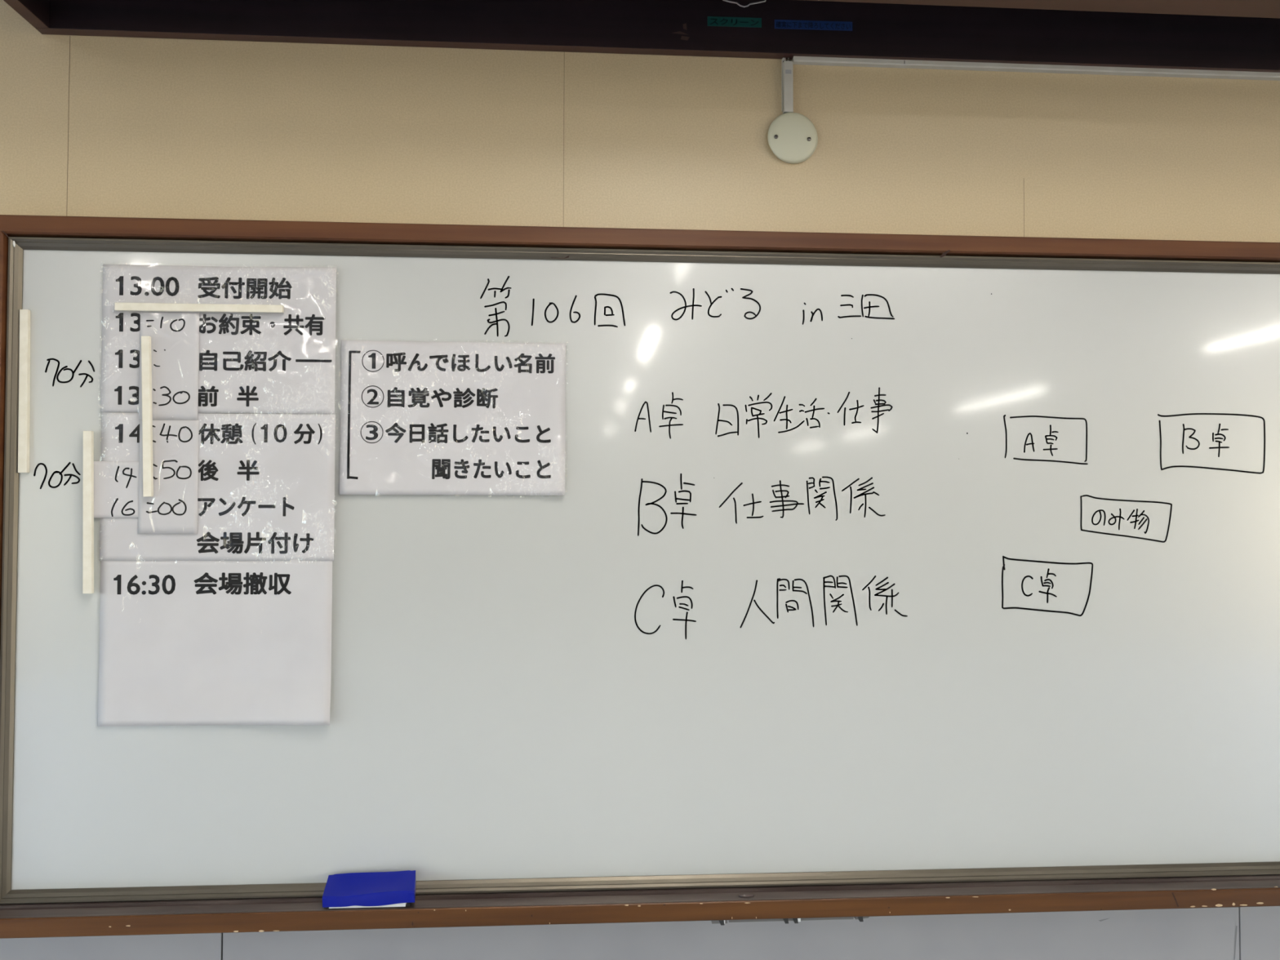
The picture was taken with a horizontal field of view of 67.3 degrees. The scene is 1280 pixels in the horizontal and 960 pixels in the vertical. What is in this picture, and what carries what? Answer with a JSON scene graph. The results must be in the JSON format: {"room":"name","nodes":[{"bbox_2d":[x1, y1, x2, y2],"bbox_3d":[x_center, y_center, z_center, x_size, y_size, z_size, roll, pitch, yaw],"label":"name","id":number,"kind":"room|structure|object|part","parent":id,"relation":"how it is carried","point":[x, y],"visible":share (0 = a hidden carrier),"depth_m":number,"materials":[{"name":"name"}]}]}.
{"room":"meeting room","nodes":[
{"label":"meeting room","id":0,"kind":"room"},
{"bbox_2d":[0,0,1279,959],"bbox_3d":[1.008,0.179,1.432,12.200,2.620,0.150,0,-1,-4],"label":"wall","id":1,"kind":"structure","parent":0,"point":[91,126],"depth_m":1.30,"materials":[{"name":"beige paint"}]},
{"bbox_2d":[0,214,1279,938],"bbox_3d":[0.104,0.118,1.266,1.880,0.902,0.066,0,-1,-4],"label":"whiteboard","id":2,"kind":"object","parent":1,"relation":"attached to","point":[872,575],"visible":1,"depth_m":1.29,"materials":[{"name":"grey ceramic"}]},
{"bbox_2d":[17,309,31,472],"bbox_3d":[-0.788,-0.114,1.230,0.013,0.209,0.007,0,-1,-4],"label":"bar","id":3,"kind":"object","parent":2,"relation":"attached to","point":[24,425],"visible":1,"depth_m":1.23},
{"bbox_2d":[82,431,93,593],"bbox_3d":[-0.704,0.041,1.226,0.014,0.207,0.007,0,-1,-4],"label":"bar","id":4,"kind":"object","parent":2,"relation":"attached to","point":[88,436],"visible":1,"depth_m":1.22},
{"bbox_2d":[141,336,153,497],"bbox_3d":[-0.632,-0.082,1.232,0.016,0.206,0.007,0,-1,-4],"label":"bar","id":5,"kind":"object","parent":2,"relation":"attached to","point":[146,355],"visible":1,"depth_m":1.23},
{"bbox_2d":[114,302,284,313],"bbox_3d":[-0.568,-0.222,1.241,0.211,0.010,0.007,0,-1,-4],"label":"bar","id":6,"kind":"object","parent":2,"relation":"attached to","point":[139,307],"visible":1,"depth_m":1.24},
{"bbox_2d":[97,559,332,726],"bbox_3d":[-0.545,0.208,1.237,0.299,0.219,0.007,0,-1,-2],"label":"paper sheet","id":7,"kind":"object","parent":2,"relation":"attached to","point":[182,642],"visible":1,"depth_m":1.24,"materials":[{"name":"white paper"}]},
{"bbox_2d":[99,412,335,560],"bbox_3d":[-0.545,0.009,1.242,0.302,0.197,0.005,0,-1,-3],"label":"paper sheet","id":8,"kind":"object","parent":2,"relation":"attached to","point":[266,485],"visible":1,"depth_m":1.25,"materials":[{"name":"white paper"}]},
{"bbox_2d":[93,461,139,518],"bbox_3d":[-0.674,0.012,1.234,0.064,0.073,0.001,0,-1,-4],"label":"paper slip","id":9,"kind":"object","parent":8,"relation":"attached to","point":[116,483],"visible":1,"depth_m":1.23,"materials":[{"name":"white paper"}]},
{"bbox_2d":[137,419,199,533],"bbox_3d":[-0.607,-0.004,1.238,0.075,0.148,0.002,0,-1,-4],"label":"paper slip","id":10,"kind":"object","parent":8,"relation":"attached to","point":[172,508],"visible":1,"depth_m":1.24,"materials":[{"name":"white paper"}]},
{"bbox_2d":[100,264,336,413],"bbox_3d":[-0.545,-0.182,1.247,0.303,0.197,0.005,0,-1,-3],"label":"paper sheet","id":11,"kind":"object","parent":2,"relation":"attached to","point":[249,362],"visible":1,"depth_m":1.25,"materials":[{"name":"white paper"}]},
{"bbox_2d":[138,311,199,420],"bbox_3d":[-0.609,-0.151,1.241,0.075,0.149,0.003,0,-1,-4],"label":"paper slip","id":12,"kind":"object","parent":11,"relation":"attached to","point":[175,335],"visible":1,"depth_m":1.24,"materials":[{"name":"white paper"}]},
{"bbox_2d":[322,870,416,908],"bbox_3d":[-0.341,0.519,1.219,0.116,0.030,0.042,0,-1,-4],"label":"eraser","id":13,"kind":"object","parent":2,"relation":"on","point":[397,888],"visible":1,"depth_m":1.21,"materials":[{"name":"blue plastic"}]},
{"bbox_2d":[339,340,565,495],"bbox_3d":[-0.245,-0.081,1.264,0.299,0.208,0.006,0,-1,-4],"label":"paper sheet","id":14,"kind":"object","parent":2,"relation":"attached to","point":[417,417],"visible":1,"depth_m":1.27,"materials":[{"name":"white paper"}]},
{"bbox_3d":[0.103,0.115,1.284,1.880,0.896,0.030,0,-1,-4],"label":"wooden frame","id":15,"kind":"part","parent":2,"relation":"part of","materials":[{"name":"brown wood"}]},
{"bbox_2d":[0,874,1279,918],"bbox_3d":[0.103,0.540,1.256,1.878,0.005,0.063,0,-1,-4],"label":"marker tray","id":16,"kind":"object","parent":2,"relation":"on","point":[736,895],"depth_m":1.24,"materials":[{"name":"brown paint"}]},
{"bbox_2d":[3,0,1279,72],"bbox_3d":[0.826,-0.849,1.207,3.200,0.538,0.324,0,-1,-4],"label":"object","id":17,"kind":"object","parent":1,"relation":"attached to","point":[1224,35],"depth_m":1.29,"materials":[{"name":"brown wood"}]},
{"bbox_2d":[707,16,761,27],"bbox_3d":[0.128,-0.620,1.300,0.074,0.014,0.001,0,-1,-4],"label":"label sticker","id":18,"kind":"object","parent":17,"relation":"attached to","point":[712,20],"visible":1,"depth_m":1.30,"materials":[{"name":"teal plastic"}]},
{"bbox_3d":[0.821,-0.839,1.283,3.080,0.473,0.052,0,-1,-4],"label":"projection screen","id":19,"kind":"part","parent":17,"relation":"part of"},
{"bbox_2d":[774,19,852,31],"bbox_3d":[0.236,-0.619,1.307,0.107,0.013,0.001,0,-1,-4],"label":"label sticker","id":20,"kind":"object","parent":17,"relation":"attached to","point":[779,24],"visible":1,"depth_m":1.31,"materials":[{"name":"blue plastic"}]},
{"bbox_2d":[781,57,793,113],"bbox_3d":[0.203,-0.543,1.316,0.015,0.081,0.011,0,-1,-4],"label":"cable raceway","id":21,"kind":"object","parent":1,"relation":"attached to","point":[787,65],"visible":1,"depth_m":1.31,"materials":[{"name":"grey plastic"}]},
{"bbox_3d":[0.195,-0.542,1.319,0.001,0.072,0.005,0,-1,-4],"label":"rail","id":22,"kind":"part","parent":21,"relation":"part of","materials":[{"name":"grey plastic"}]},
{"bbox_2d":[767,112,817,164],"bbox_3d":[0.209,-0.468,1.313,0.070,0.069,0.014,0,-1,-4],"label":"cover plate","id":23,"kind":"object","parent":1,"relation":"attached to","point":[793,138],"visible":1,"depth_m":1.31,"materials":[{"name":"beige plastic"}]},
{"bbox_2d":[791,56,1279,80],"bbox_3d":[1.235,-0.571,1.384,2.056,0.007,0.011,0,-1,-4],"label":"cable raceway","id":24,"kind":"object","parent":1,"relation":"attached to","point":[806,60],"visible":1,"depth_m":1.34,"materials":[{"name":"grey plastic"}]}
]}

